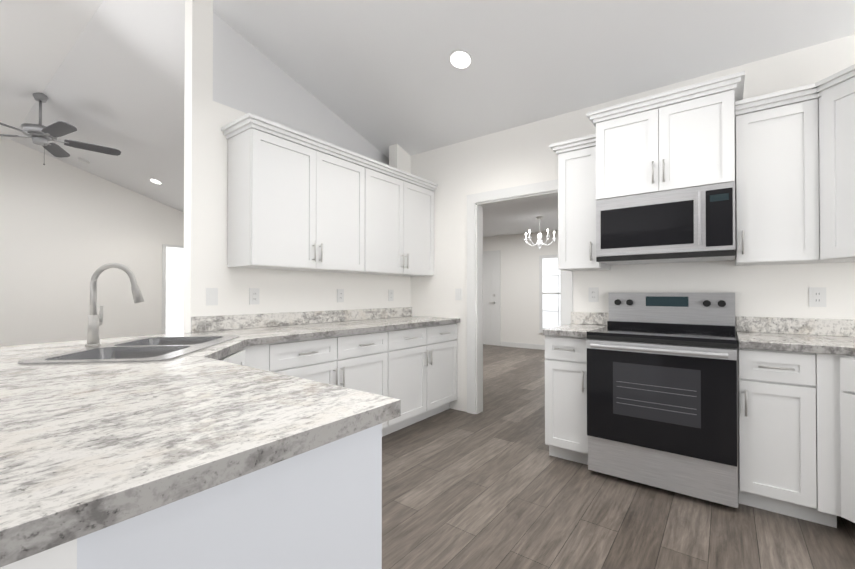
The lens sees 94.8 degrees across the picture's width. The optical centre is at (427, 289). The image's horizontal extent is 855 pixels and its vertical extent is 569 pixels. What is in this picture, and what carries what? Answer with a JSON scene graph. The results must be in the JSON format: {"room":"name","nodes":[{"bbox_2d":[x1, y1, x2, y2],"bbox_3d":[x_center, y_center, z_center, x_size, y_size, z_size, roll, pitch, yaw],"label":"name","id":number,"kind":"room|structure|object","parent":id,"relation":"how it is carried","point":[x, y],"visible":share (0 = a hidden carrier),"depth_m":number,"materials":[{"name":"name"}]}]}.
{"room":"kitchen","nodes":[
{"label":"kitchen","id":0,"kind":"room"},
{"bbox_2d":[0,139,183,345],"bbox_3d":[-7.215,-0.511,4.406,0.120,3.445,8.615,0,-1,37],"label":"wall","id":1,"kind":"structure","parent":0,"point":[67,230],"depth_m":6.29,"materials":[{"name":"white paint"}]},
{"bbox_2d":[162,244,183,333],"bbox_3d":[-4.374,0.201,8.009,0.039,2.080,1.800,0,-1,37],"label":"living room window","id":2,"kind":"structure","parent":1,"relation":"in","point":[172,283],"depth_m":7.42,"materials":[{"name":"white glass"}]},
{"bbox_2d":[183,0,409,332],"bbox_3d":[-1.005,-0.520,3.556,0.360,3.450,2.230,0,-1,37],"label":"wall","id":3,"kind":"structure","parent":0,"point":[232,74],"depth_m":2.96,"materials":[{"name":"white paint"}]},
{"bbox_2d":[206,288,217,305],"bbox_3d":[-1.453,0.048,2.654,0.010,0.118,0.075,0,-1,37],"label":"light switch","id":4,"kind":"object","parent":3,"relation":"attached to","point":[211,296],"visible":1,"depth_m":2.65,"materials":[{"name":"white plastic"}]},
{"bbox_2d":[249,288,258,304],"bbox_3d":[-1.272,0.050,2.894,0.008,0.118,0.075,0,-1,37],"label":"electrical outlet","id":5,"kind":"object","parent":3,"relation":"attached to","point":[253,295],"visible":1,"depth_m":2.89,"materials":[{"name":"white plastic"}]},
{"bbox_2d":[225,121,372,272],"bbox_3d":[-0.944,-0.610,3.063,0.326,0.912,1.060,0,-1,37],"label":"upper cabinet","id":6,"kind":"object","parent":3,"relation":"attached to","point":[298,201],"depth_m":2.80,"materials":[{"name":"white wood"}]},
{"bbox_2d":[337,289,343,301],"bbox_3d":[-0.783,0.055,3.539,0.008,0.118,0.075,0,-1,37],"label":"electrical outlet","id":7,"kind":"object","parent":3,"relation":"attached to","point":[340,295],"visible":1,"depth_m":3.53,"materials":[{"name":"white plastic"}]},
{"bbox_2d":[388,290,393,300],"bbox_3d":[-0.378,0.059,4.072,0.008,0.118,0.075,0,-1,37],"label":"electrical outlet","id":8,"kind":"object","parent":3,"relation":"attached to","point":[390,295],"visible":1,"depth_m":4.07,"materials":[{"name":"white plastic"}]},
{"bbox_2d":[351,165,434,276],"bbox_3d":[-0.376,-0.604,3.811,0.326,0.912,1.058,0,-1,37],"label":"upper cabinet","id":9,"kind":"object","parent":3,"relation":"attached to","point":[403,207],"depth_m":3.72,"materials":[{"name":"white wood"}]},
{"bbox_2d":[0,0,854,211],"bbox_3d":[-3.092,-1.382,1.211,10.440,1.915,8.500,0,-1,37],"label":"ceiling","id":10,"kind":"structure","parent":0,"point":[382,76],"depth_m":3.11,"materials":[{"name":"white paint"}]},
{"bbox_2d":[0,93,120,164],"bbox_3d":[-4.352,-1.814,4.472,1.387,0.798,1.379,0,-1,37],"label":"fan","id":11,"kind":"object","parent":10,"relation":"hanging from","point":[40,134],"visible":1,"depth_m":4.44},
{"bbox_2d":[77,158,89,163],"bbox_3d":[-5.273,-1.970,6.033,0.150,0.070,0.147,0,-1,37],"label":"smoke detector","id":12,"kind":"object","parent":10,"relation":"attached to","point":[82,160],"visible":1,"depth_m":6.00,"materials":[{"name":"white plastic"}]},
{"bbox_2d":[149,178,161,184],"bbox_3d":[-4.377,-1.743,6.335,0.186,0.058,0.180,0,-1,37],"label":"recessed light","id":13,"kind":"object","parent":10,"relation":"in","point":[155,181],"visible":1,"depth_m":6.33,"materials":[{"name":"white paint"}]},
{"bbox_2d":[448,49,472,69],"bbox_3d":[0.249,-1.736,2.969,0.186,0.058,0.180,0,-1,37],"label":"recessed light","id":14,"kind":"object","parent":10,"relation":"in","point":[460,59],"visible":1,"depth_m":2.96,"materials":[{"name":"white paint"}]},
{"bbox_2d":[483,230,557,344],"bbox_3d":[2.748,0.011,7.950,6.100,2.460,0.115,0,-1,37],"label":"wall","id":15,"kind":"structure","parent":0,"point":[519,264],"depth_m":8.42,"materials":[{"name":"white paint"}]},
{"bbox_2d":[483,250,500,345],"bbox_3d":[1.177,0.190,9.029,1.070,2.120,0.061,0,-1,37],"label":"front door","id":16,"kind":"structure","parent":15,"relation":"in","point":[491,301],"depth_m":8.84,"materials":[{"name":"white paint"}]},
{"bbox_2d":[501,341,544,349],"bbox_3d":[3.346,1.186,7.405,4.300,0.100,0.014,0,-1,37],"label":"baseboard","id":17,"kind":"structure","parent":15,"relation":"attached to","point":[525,345],"depth_m":8.37,"materials":[{"name":"white paint"}]},
{"bbox_2d":[538,254,560,332],"bbox_3d":[2.899,0.089,7.735,1.480,1.600,0.041,0,-1,37],"label":"dining room window","id":18,"kind":"structure","parent":15,"relation":"in","point":[549,293],"depth_m":8.04,"materials":[{"name":"white glass"}]},
{"bbox_2d":[483,195,557,237],"bbox_3d":[1.392,-1.254,6.174,6.100,0.080,4.600,0,-1,37],"label":"ceiling","id":19,"kind":"structure","parent":0,"point":[513,218],"depth_m":6.60,"materials":[{"name":"white paint"}]},
{"bbox_2d":[524,216,555,249],"bbox_3d":[1.848,-0.936,6.561,0.506,0.550,0.526,0,-1,37],"label":"chandelier","id":20,"kind":"object","parent":19,"relation":"hanging from","point":[539,243],"visible":1,"depth_m":6.52,"materials":[{"name":"silver metal"}]},
{"bbox_2d":[382,344,854,568],"bbox_3d":[-1.018,1.222,2.566,13.200,0.050,14.200,0,-1,37],"label":"floor","id":21,"kind":"structure","parent":0,"point":[494,484],"depth_m":2.10,"materials":[{"name":"wood"}]},
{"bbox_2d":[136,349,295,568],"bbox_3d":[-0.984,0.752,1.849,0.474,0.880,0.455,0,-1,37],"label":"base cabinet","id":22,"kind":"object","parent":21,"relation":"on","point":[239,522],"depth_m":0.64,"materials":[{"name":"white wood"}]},
{"bbox_2d":[0,335,400,566],"bbox_3d":[-0.802,0.286,1.186,1.470,0.040,1.350,0,-1,37],"label":"countertop","id":23,"kind":"structure","parent":22,"relation":"on","point":[87,448],"depth_m":0.74,"materials":[{"name":"stone"}]},
{"bbox_2d":[0,307,459,358],"bbox_3d":[-0.981,0.248,2.701,0.705,0.140,3.547,0,-1,37],"label":"countertop","id":24,"kind":"structure","parent":22,"relation":"on","point":[313,324],"depth_m":2.82,"materials":[{"name":"stone"}]},
{"bbox_2d":[85,263,143,346],"bbox_3d":[-1.516,0.070,1.905,0.210,0.400,0.193,0,-1,37],"label":"faucet","id":25,"kind":"object","parent":24,"relation":"on","point":[95,320],"visible":1,"depth_m":1.88,"materials":[{"name":"silver metal"}]},
{"bbox_2d":[18,335,238,363],"bbox_3d":[-1.291,0.371,1.857,0.520,0.211,0.860,0,0,-8],"label":"sink","id":26,"kind":"object","parent":24,"relation":"in","point":[154,348],"visible":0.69,"depth_m":1.83,"materials":[{"name":"silver metal"}]},
{"bbox_2d":[242,330,393,436],"bbox_3d":[-0.850,0.760,2.935,0.615,0.880,1.085,0,-1,37],"label":"base cabinet","id":27,"kind":"object","parent":21,"relation":"on","point":[364,362],"depth_m":2.74,"materials":[{"name":"white wood"}]},
{"bbox_2d":[394,323,456,431],"bbox_3d":[-0.268,0.767,3.702,0.615,0.880,1.080,0,-1,37],"label":"base cabinet","id":28,"kind":"object","parent":21,"relation":"on","point":[414,370],"depth_m":3.52,"materials":[{"name":"white wood"}]},
{"bbox_2d":[545,335,587,464],"bbox_3d":[1.120,0.760,2.916,0.303,0.879,0.653,0,-1,37],"label":"base cabinet","id":29,"kind":"object","parent":21,"relation":"on","point":[566,436],"visible":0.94,"depth_m":2.70,"materials":[{"name":"white wood"}]},
{"bbox_2d":[543,312,608,337],"bbox_3d":[1.123,0.250,2.924,0.302,0.140,0.647,0,-1,37],"label":"countertop","id":30,"kind":"structure","parent":29,"relation":"on","point":[581,324],"depth_m":3.08,"materials":[{"name":"stone"}]},
{"bbox_2d":[587,293,737,507],"bbox_3d":[1.518,0.608,2.551,0.767,1.178,0.740,0,-1,37],"label":"range","id":31,"kind":"object","parent":21,"relation":"on","point":[662,390],"visible":1,"depth_m":2.32,"materials":[{"name":"silver metal"}]},
{"bbox_2d":[737,348,812,521],"bbox_3d":[2.021,0.755,2.255,0.385,0.880,0.615,0,-1,37],"label":"base cabinet","id":32,"kind":"object","parent":21,"relation":"on","point":[796,434],"depth_m":2.04,"materials":[{"name":"white wood"}]},
{"bbox_2d":[736,316,854,355],"bbox_3d":[2.298,0.240,1.755,1.434,0.140,1.087,0,-1,37],"label":"countertop","id":33,"kind":"structure","parent":32,"relation":"on","point":[823,336],"depth_m":2.31,"materials":[{"name":"stone"}]},
{"bbox_2d":[813,353,854,527],"bbox_3d":[2.428,0.750,1.670,1.130,0.880,1.056,0,-1,37],"label":"base cabinet","id":34,"kind":"object","parent":21,"relation":"on","point":[833,375],"depth_m":1.91,"materials":[{"name":"white wood"}]},
{"bbox_2d":[410,34,854,411],"bbox_3d":[-0.551,-0.136,4.680,10.200,2.700,0.115,0,-1,37],"label":"wall","id":35,"kind":"structure","parent":0,"point":[459,172],"depth_m":3.16,"materials":[{"name":"white paint"}]},
{"bbox_2d":[455,289,461,299],"bbox_3d":[0.310,0.048,3.945,0.075,0.118,0.010,0,-1,37],"label":"light switch","id":36,"kind":"object","parent":35,"relation":"attached to","point":[458,294],"visible":1,"depth_m":3.94,"materials":[{"name":"white plastic"}]},
{"bbox_2d":[467,179,572,413],"bbox_3d":[0.839,0.136,3.623,1.020,2.140,0.151,0,-1,37],"label":"trim","id":37,"kind":"structure","parent":35,"relation":"attached to","point":[477,203],"depth_m":3.83,"materials":[{"name":"white paint"}]},
{"bbox_2d":[550,134,609,270],"bbox_3d":[1.187,-0.633,3.053,0.349,0.958,0.371,0,-1,37],"label":"upper cabinet","id":38,"kind":"object","parent":35,"relation":"attached to","point":[576,204],"visible":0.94,"depth_m":2.94,"materials":[{"name":"white wood"}]},
{"bbox_2d":[588,287,597,301],"bbox_3d":[1.336,0.042,3.167,0.075,0.118,0.008,0,-1,37],"label":"electrical outlet","id":39,"kind":"object","parent":35,"relation":"attached to","point":[593,293],"visible":1,"depth_m":3.17,"materials":[{"name":"white plastic"}]},
{"bbox_2d":[587,71,744,200],"bbox_3d":[1.596,-0.927,2.669,0.858,0.606,0.491,0,-1,37],"label":"upper cabinet","id":40,"kind":"object","parent":35,"relation":"attached to","point":[680,138],"visible":0.98,"depth_m":2.48,"materials":[{"name":"white wood"}]},
{"bbox_2d":[596,182,735,264],"bbox_3d":[1.597,-0.407,2.664,0.763,0.426,0.489,0,-1,37],"label":"microwave","id":41,"kind":"object","parent":40,"relation":"attached to","point":[695,224],"visible":1,"depth_m":2.48,"materials":[{"name":"silver metal"}]},
{"bbox_2d":[735,64,854,265],"bbox_3d":[2.252,-0.641,2.046,1.020,0.958,0.688,0,-1,37],"label":"upper cabinet","id":42,"kind":"object","parent":35,"relation":"attached to","point":[794,175],"visible":0.94,"depth_m":2.21,"materials":[{"name":"white wood"}]},
{"bbox_2d":[809,287,825,306],"bbox_3d":[2.366,0.045,2.385,0.075,0.118,0.008,0,-1,37],"label":"electrical outlet","id":43,"kind":"object","parent":35,"relation":"attached to","point":[817,296],"visible":1,"depth_m":2.38,"materials":[{"name":"white plastic"}]}
]}

